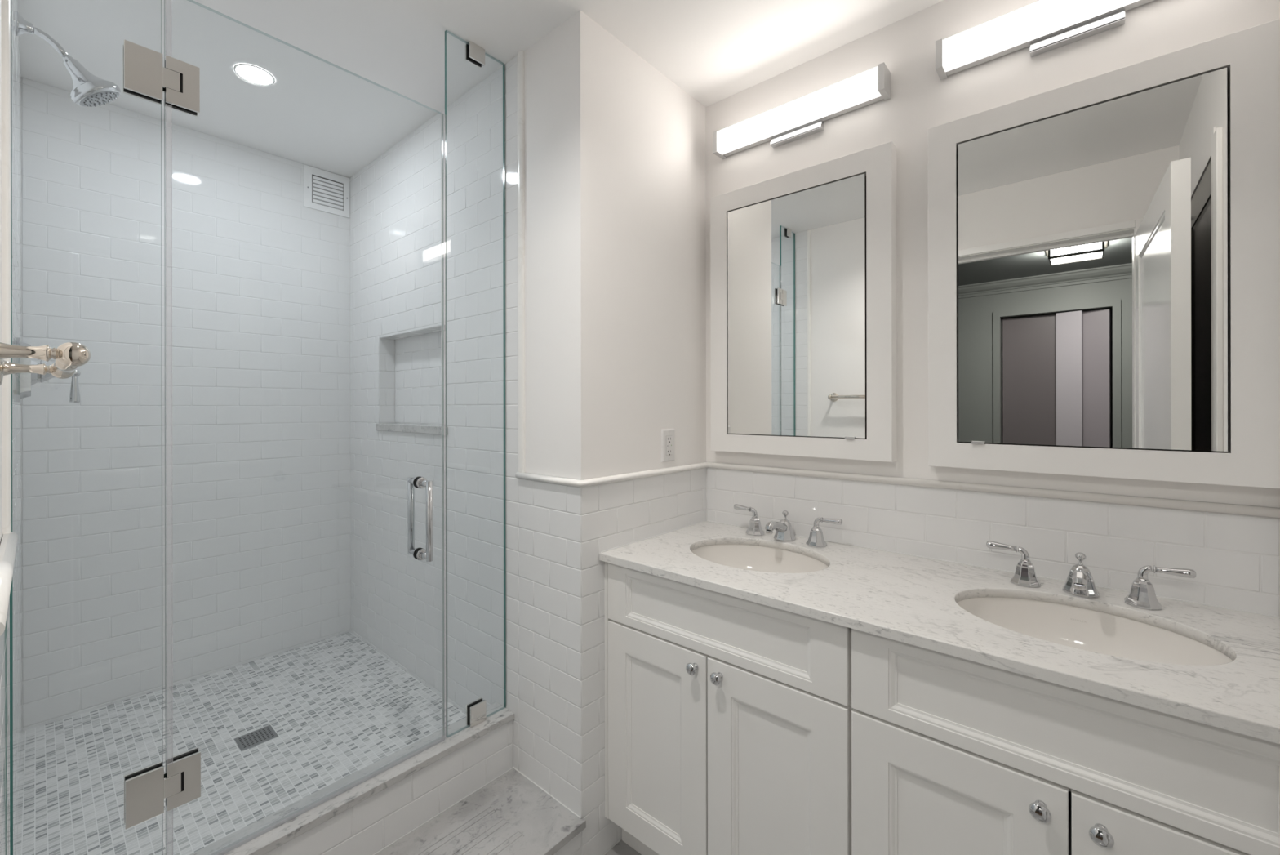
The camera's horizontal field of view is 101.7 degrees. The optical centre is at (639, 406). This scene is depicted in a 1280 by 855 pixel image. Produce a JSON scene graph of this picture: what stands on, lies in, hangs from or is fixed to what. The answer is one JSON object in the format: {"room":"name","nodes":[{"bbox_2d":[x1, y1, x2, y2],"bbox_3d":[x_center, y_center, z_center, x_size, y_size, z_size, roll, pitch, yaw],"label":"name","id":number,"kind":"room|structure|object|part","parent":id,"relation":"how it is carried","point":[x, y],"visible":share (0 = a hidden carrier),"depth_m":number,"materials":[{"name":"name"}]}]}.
{"room":"bathroom","nodes":[
{"label":"bathroom","id":0,"kind":"room"},
{"bbox_2d":[0,0,22,854],"bbox_3d":[-0.988,0.103,0.720,3.337,2.468,0.137,0,0,41],"label":"wall","id":1,"kind":"structure","parent":0,"point":[15,57],"depth_m":1.22,"materials":[{"name":"white tile"}]},
{"bbox_2d":[1,0,11,534],"bbox_3d":[-1.058,-0.453,0.871,0.024,1.355,0.010,0,0,41],"label":"trim","id":2,"kind":"structure","parent":1,"relation":"attached to","point":[6,4],"depth_m":0.86,"materials":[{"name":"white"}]},
{"bbox_2d":[0,531,17,635],"bbox_3d":[-0.848,0.219,0.696,0.564,0.021,0.015,0,0,41],"label":"trim","id":3,"kind":"structure","parent":1,"relation":"attached to","point":[8,544],"depth_m":0.68,"materials":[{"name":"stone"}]},
{"bbox_2d":[0,342,90,385],"bbox_3d":[-0.778,-0.058,0.674,0.415,0.055,0.077,0,0,41],"label":"towel bar","id":4,"kind":"object","parent":1,"relation":"attached to","point":[68,356],"visible":1,"depth_m":0.57,"materials":[{"name":"silver metal"}]},
{"bbox_3d":[-0.915,-0.057,0.792,0.055,0.055,0.077,0,0,41],"label":"post","id":5,"kind":"part","parent":4,"relation":"part of","materials":[{"name":"silver metal"}]},
{"bbox_3d":[-0.642,-0.058,0.557,0.055,0.055,0.077,0,0,41],"label":"post","id":6,"kind":"part","parent":4,"relation":"part of","materials":[{"name":"silver metal"}]},
{"bbox_2d":[16,337,80,402],"bbox_3d":[-1.581,-0.094,1.397,0.132,0.165,0.113,0,0,41],"label":"shower valve","id":7,"kind":"object","parent":1,"relation":"attached to","point":[24,381],"visible":0.64,"depth_m":1.34,"materials":[{"name":"silver metal"}]},
{"bbox_3d":[-1.552,-0.057,1.432,0.022,0.092,0.022,0,0,41],"label":"lever","id":8,"kind":"part","parent":7,"relation":"part of","materials":[{"name":"silver metal"}]},
{"bbox_2d":[16,11,120,106],"bbox_3d":[-1.557,-0.931,1.427,0.116,0.187,0.193,0,0,41],"label":"showerhead","id":9,"kind":"object","parent":1,"relation":"attached to","point":[88,90],"visible":1,"depth_m":1.42,"materials":[{"name":"silver metal"}]},
{"bbox_3d":[-1.582,-0.975,1.399,0.017,0.058,0.074,0,0,41],"label":"arm","id":10,"kind":"part","parent":9,"relation":"part of","materials":[{"name":"silver metal"}]},
{"bbox_2d":[21,76,350,730],"bbox_3d":[-1.847,0.104,2.186,0.120,2.468,1.233,0,0,41],"label":"wall","id":11,"kind":"structure","parent":0,"point":[255,278],"depth_m":2.07,"materials":[{"name":"white tile"}]},
{"bbox_2d":[303,164,349,217],"bbox_3d":[-1.497,-1.028,2.496,0.007,0.193,0.197,0,0,41],"label":"air vent","id":12,"kind":"object","parent":11,"relation":"in","point":[323,191],"visible":1,"depth_m":2.49,"materials":[{"name":"white metal"}]},
{"bbox_2d":[17,631,466,854],"bbox_3d":[-1.271,1.213,1.747,1.331,0.209,1.054,0,0,41],"label":"floor","id":13,"kind":"structure","parent":0,"point":[336,706],"depth_m":1.72,"materials":[{"name":"tile"}]},
{"bbox_2d":[234,724,278,751],"bbox_3d":[-1.286,1.108,1.748,0.096,0.003,0.102,0,0,41],"label":"floor drain","id":14,"kind":"object","parent":13,"relation":"on","point":[247,740],"visible":1,"depth_m":1.74,"materials":[{"name":"silver metal"}]},
{"bbox_2d":[17,0,943,177],"bbox_3d":[-0.396,-1.192,1.418,3.350,0.120,1.970,0,0,41],"label":"ceiling","id":15,"kind":"structure","parent":0,"point":[354,78],"depth_m":1.63,"materials":[{"name":"white paint"}]},
{"bbox_2d":[233,63,275,85],"bbox_3d":[-1.310,-1.128,1.774,0.114,0.005,0.114,0,0,41],"label":"recessed light","id":16,"kind":"object","parent":15,"relation":"in","point":[252,73],"visible":1,"depth_m":1.77,"materials":[{"name":"white plastic"}]},
{"bbox_2d":[349,10,706,854],"bbox_3d":[-0.590,0.102,2.349,1.770,2.468,0.763,0,0,41],"label":"wall","id":17,"kind":"structure","parent":0,"point":[615,154],"depth_m":1.76,"materials":[{"name":"white paint"}]},
{"bbox_2d":[376,422,445,434],"bbox_3d":[-0.936,0.090,2.189,0.619,0.031,0.080,0,0,41],"label":"sill","id":18,"kind":"structure","parent":17,"relation":"attached to","point":[410,428],"depth_m":2.15,"materials":[{"name":"white stone"}]},
{"bbox_2d":[516,50,524,472],"bbox_3d":[-0.382,-0.454,1.667,0.032,1.355,0.010,0,0,41],"label":"trim","id":19,"kind":"structure","parent":17,"relation":"attached to","point":[520,55],"depth_m":1.66,"materials":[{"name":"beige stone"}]},
{"bbox_2d":[661,428,674,462],"bbox_3d":[0.099,0.132,1.791,0.009,0.112,0.073,0,0,41],"label":"wall outlet","id":20,"kind":"object","parent":17,"relation":"attached to","point":[667,434],"visible":1,"depth_m":1.78,"materials":[{"name":"white plastic"}]},
{"bbox_2d":[666,435,672,455],"bbox_3d":[0.101,0.132,1.790,0.003,0.067,0.033,0,0,41],"label":"receptacle","id":21,"kind":"object","parent":20,"relation":"attached to","point":[668,437],"depth_m":1.79,"materials":[{"name":"white plastic"}]},
{"bbox_2d":[515,461,1279,518],"bbox_3d":[0.453,0.217,1.365,1.684,0.021,0.656,0,0,41],"label":"trim","id":22,"kind":"structure","parent":17,"relation":"attached to","point":[1233,508],"depth_m":1.43,"materials":[{"name":"white tile"}]},
{"bbox_2d":[604,839,641,854],"bbox_3d":[-0.392,1.396,1.418,3.350,0.120,1.970,0,0,41],"label":"floor","id":23,"kind":"structure","parent":0,"point":[621,847],"depth_m":1.57,"materials":[{"name":"grey tile"}]},
{"bbox_2d":[189,702,514,854],"bbox_3d":[-0.788,1.154,1.327,0.100,0.324,1.050,0,0,41],"label":"shower curb","id":24,"kind":"object","parent":23,"relation":"on","point":[366,810],"visible":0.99,"depth_m":1.40,"materials":[{"name":"white ceramic"}]},
{"bbox_2d":[9,0,181,854],"bbox_3d":[-1.053,-0.069,1.020,0.028,2.123,0.230,0,0,41],"label":"glass panel","id":25,"kind":"object","parent":24,"relation":"on","point":[144,77],"visible":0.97,"depth_m":1.05,"materials":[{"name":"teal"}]},
{"bbox_3d":[-1.007,-0.681,1.075,0.028,0.096,0.084,0,0,41],"label":"hinge plate","id":26,"kind":"part","parent":25,"relation":"part of","materials":[{"name":"silver metal"}]},
{"bbox_3d":[-1.004,0.790,1.075,0.028,0.096,0.084,0,0,41],"label":"hinge plate","id":27,"kind":"part","parent":25,"relation":"part of","materials":[{"name":"silver metal"}]},
{"bbox_2d":[164,0,444,854],"bbox_3d":[-0.788,0.059,1.328,0.129,1.866,0.628,0,0,41],"label":"shower door","id":28,"kind":"structure","parent":25,"relation":"attached to","point":[188,762],"depth_m":1.11,"materials":[{"name":"clear glass"}]},
{"bbox_2d":[412,476,426,488],"bbox_3d":[-0.634,0.218,1.505,0.027,0.033,0.033,0,0,41],"label":"washer","id":29,"kind":"object","parent":28,"relation":"in","point":[417,482],"depth_m":1.49,"materials":[{"name":"silver metal"}]},
{"bbox_2d":[413,546,426,559],"bbox_3d":[-0.634,0.424,1.505,0.027,0.033,0.033,0,0,41],"label":"washer","id":30,"kind":"object","parent":28,"relation":"in","point":[418,552],"depth_m":1.49,"materials":[{"name":"silver metal"}]},
{"bbox_3d":[-0.634,0.321,1.505,0.129,0.225,0.019,0,0,41],"label":"pull handle","id":31,"kind":"part","parent":28,"relation":"part of","materials":[{"name":"silver metal"}]},
{"bbox_2d":[444,30,505,736],"bbox_3d":[-0.515,-0.070,1.643,0.028,2.123,0.205,0,0,41],"label":"glass panel","id":32,"kind":"object","parent":24,"relation":"on","point":[476,710],"visible":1,"depth_m":1.63,"materials":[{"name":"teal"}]},
{"bbox_2d":[372,766,586,854],"bbox_3d":[-0.625,1.252,1.190,0.338,0.168,1.054,0,0,41],"label":"marble step","id":33,"kind":"structure","parent":23,"relation":"on","point":[510,814],"depth_m":1.46,"materials":[{"name":"white stone"}]},
{"bbox_2d":[604,561,853,854],"bbox_3d":[0.332,0.893,1.513,0.715,0.884,0.572,0,0,41],"label":"vanity cabinet","id":34,"kind":"object","parent":23,"relation":"on","point":[728,717],"visible":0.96,"depth_m":1.28,"materials":[{"name":"white wood"}]},
{"bbox_3d":[0.042,0.924,1.437,0.346,0.586,0.019,0,0,41],"label":"door","id":35,"kind":"part","parent":34,"relation":"part of","materials":[{"name":"white wood"}]},
{"bbox_3d":[0.133,0.664,1.326,0.030,0.030,0.029,0,0,41],"label":"knob","id":36,"kind":"part","parent":34,"relation":"part of","materials":[{"name":"silver metal"}]},
{"bbox_3d":[0.188,0.664,1.278,0.030,0.030,0.029,0,0,41],"label":"knob","id":37,"kind":"part","parent":34,"relation":"part of","materials":[{"name":"silver metal"}]},
{"bbox_3d":[0.174,0.539,1.322,0.698,0.172,0.019,0,0,41],"label":"drawer","id":38,"kind":"part","parent":34,"relation":"part of","materials":[{"name":"white wood"}]},
{"bbox_3d":[0.307,0.924,1.207,0.348,0.586,0.019,0,0,41],"label":"door","id":39,"kind":"part","parent":34,"relation":"part of","materials":[{"name":"white wood"}]},
{"bbox_2d":[599,520,1279,743],"bbox_3d":[0.591,0.438,1.299,1.388,0.024,0.569,0,0,41],"label":"countertop","id":40,"kind":"structure","parent":34,"relation":"on","point":[913,599],"depth_m":1.08,"materials":[{"name":"white stone"}]},
{"bbox_2d":[733,503,764,535],"bbox_3d":[0.370,0.383,1.782,0.109,0.092,0.058,0,0,41],"label":"tap","id":41,"kind":"object","parent":40,"relation":"on","point":[754,528],"visible":1,"depth_m":1.75,"materials":[{"name":"silver metal"}]},
{"bbox_3d":[0.362,0.356,1.789,0.088,0.038,0.022,0,0,41],"label":"lever","id":42,"kind":"part","parent":41,"relation":"part of","materials":[{"name":"silver metal"}]},
{"bbox_2d":[691,543,827,573],"bbox_3d":[0.342,0.530,1.533,0.476,0.159,0.365,0,0,41],"label":"undermount sink","id":43,"kind":"object","parent":40,"relation":"in","point":[748,557],"visible":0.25,"depth_m":1.69,"materials":[{"name":"white ceramic"}]},
{"bbox_2d":[764,510,795,541],"bbox_3d":[0.442,0.383,1.663,0.065,0.092,0.151,0,0,41],"label":"faucet spout","id":44,"kind":"object","parent":40,"relation":"on","point":[784,532],"visible":1,"depth_m":1.67,"materials":[{"name":"silver metal"}]},
{"bbox_3d":[0.474,0.352,1.700,0.020,0.029,0.020,0,0,41],"label":"drain knob","id":45,"kind":"part","parent":44,"relation":"part of","materials":[{"name":"silver metal"}]},
{"bbox_2d":[805,516,842,546],"bbox_3d":[0.567,0.383,1.604,0.109,0.092,0.058,0,0,41],"label":"tap","id":46,"kind":"object","parent":40,"relation":"on","point":[815,539],"visible":1,"depth_m":1.60,"materials":[{"name":"silver metal"}]},
{"bbox_3d":[0.575,0.355,1.597,0.088,0.038,0.022,0,0,41],"label":"lever","id":47,"kind":"part","parent":46,"relation":"part of","materials":[{"name":"silver metal"}]},
{"bbox_2d":[986,540,1040,587],"bbox_3d":[0.916,0.382,1.282,0.109,0.092,0.058,0,0,41],"label":"tap","id":48,"kind":"object","parent":40,"relation":"on","point":[1024,575],"visible":1,"depth_m":1.26,"materials":[{"name":"silver metal"}]},
{"bbox_3d":[0.908,0.355,1.288,0.088,0.038,0.022,0,0,41],"label":"lever","id":49,"kind":"part","parent":48,"relation":"part of","materials":[{"name":"silver metal"}]},
{"bbox_2d":[1062,551,1099,597],"bbox_3d":[0.986,0.382,1.169,0.065,0.092,0.151,0,0,41],"label":"faucet spout","id":50,"kind":"object","parent":40,"relation":"on","point":[1079,581],"visible":1,"depth_m":1.18,"materials":[{"name":"silver metal"}]},
{"bbox_3d":[1.019,0.351,1.206,0.020,0.029,0.020,0,0,41],"label":"drain knob","id":51,"kind":"part","parent":50,"relation":"part of","materials":[{"name":"silver metal"}]},
{"bbox_2d":[956,596,1232,665],"bbox_3d":[0.881,0.529,1.050,0.483,0.159,0.365,0,0,41],"label":"undermount sink","id":52,"kind":"object","parent":40,"relation":"in","point":[1077,627],"visible":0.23,"depth_m":1.15,"materials":[{"name":"glossy white porcelain"}]},
{"bbox_2d":[1124,564,1196,609],"bbox_3d":[1.106,0.382,1.111,0.109,0.092,0.058,0,0,41],"label":"tap","id":53,"kind":"object","parent":40,"relation":"on","point":[1141,594],"visible":1,"depth_m":1.11,"materials":[{"name":"silver metal"}]},
{"bbox_3d":[1.114,0.354,1.104,0.088,0.038,0.022,0,0,41],"label":"lever","id":54,"kind":"part","parent":53,"relation":"part of","materials":[{"name":"silver metal"}]},
{"bbox_2d":[851,628,1279,854],"bbox_3d":[0.858,0.892,1.060,0.665,0.884,0.572,0,0,41],"label":"vanity cabinet","id":55,"kind":"object","parent":23,"relation":"on","point":[951,754],"visible":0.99,"depth_m":0.89,"materials":[{"name":"white wood"}]},
{"bbox_3d":[0.576,0.923,0.975,0.348,0.586,0.019,0,0,41],"label":"door","id":56,"kind":"part","parent":55,"relation":"part of","materials":[{"name":"white wood"}]},
{"bbox_3d":[0.665,0.670,0.866,0.030,0.030,0.029,0,0,41],"label":"knob","id":57,"kind":"part","parent":55,"relation":"part of","materials":[{"name":"silver metal"}]},
{"bbox_3d":[0.723,0.670,0.817,0.030,0.030,0.029,0,0,41],"label":"knob","id":58,"kind":"part","parent":55,"relation":"part of","materials":[{"name":"silver metal"}]},
{"bbox_3d":[0.828,0.923,0.757,0.310,0.586,0.019,0,0,41],"label":"door","id":59,"kind":"part","parent":55,"relation":"part of","materials":[{"name":"white wood"}]},
{"bbox_2d":[705,0,1279,616],"bbox_3d":[0.856,0.100,1.524,1.597,2.468,0.122,0,0,41],"label":"wall","id":60,"kind":"structure","parent":0,"point":[1235,558],"depth_m":1.44,"materials":[{"name":"white paint"}]},
{"bbox_2d":[712,62,890,159],"bbox_3d":[0.503,-0.938,1.709,0.579,0.099,0.069,0,0,41],"label":"vanity light","id":61,"kind":"object","parent":60,"relation":"attached to","point":[803,117],"visible":1,"depth_m":1.67,"materials":[{"name":"white"}]},
{"bbox_3d":[0.517,-0.915,1.726,0.176,0.053,0.024,0,0,41],"label":"plate","id":62,"kind":"part","parent":61,"relation":"part of","materials":[{"name":"silver metal"}]},
{"bbox_2d":[710,141,897,462],"bbox_3d":[0.504,-0.302,1.715,0.616,0.921,0.060,0,0,41],"label":"medicine cabinet","id":63,"kind":"object","parent":60,"relation":"attached to","point":[803,262],"visible":1,"depth_m":1.66,"materials":[{"name":"white wood"}]},
{"bbox_3d":[0.491,-0.299,1.700,0.468,0.784,0.005,0,0,41],"label":"mirror door","id":64,"kind":"part","parent":63,"relation":"part of","materials":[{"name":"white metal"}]},
{"bbox_3d":[0.632,0.093,1.571,0.029,0.007,0.008,0,0,41],"label":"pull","id":65,"kind":"part","parent":63,"relation":"part of","materials":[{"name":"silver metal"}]},
{"bbox_2d":[935,0,1155,79],"bbox_3d":[1.039,-0.939,1.245,0.579,0.099,0.069,0,0,41],"label":"vanity light","id":66,"kind":"object","parent":60,"relation":"attached to","point":[1043,25],"visible":1,"depth_m":1.29,"materials":[{"name":"silver metal"}]},
{"bbox_3d":[1.054,-0.916,1.262,0.176,0.053,0.024,0,0,41],"label":"plate","id":67,"kind":"part","parent":66,"relation":"part of","materials":[{"name":"silver metal"}]},
{"bbox_2d":[927,18,1279,488],"bbox_3d":[1.044,-0.302,1.248,0.626,0.928,0.060,0,0,41],"label":"medicine cabinet","id":68,"kind":"object","parent":60,"relation":"attached to","point":[1104,250],"visible":1,"depth_m":1.19,"materials":[{"name":"white wood"}]},
{"bbox_3d":[0.879,0.092,1.357,0.029,0.007,0.008,0,0,41],"label":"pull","id":69,"kind":"part","parent":68,"relation":"part of","materials":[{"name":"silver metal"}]},
{"bbox_3d":[1.031,-0.303,1.234,0.480,0.792,0.005,0,0,41],"label":"mirror door","id":70,"kind":"part","parent":68,"relation":"part of","materials":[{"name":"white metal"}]}
]}

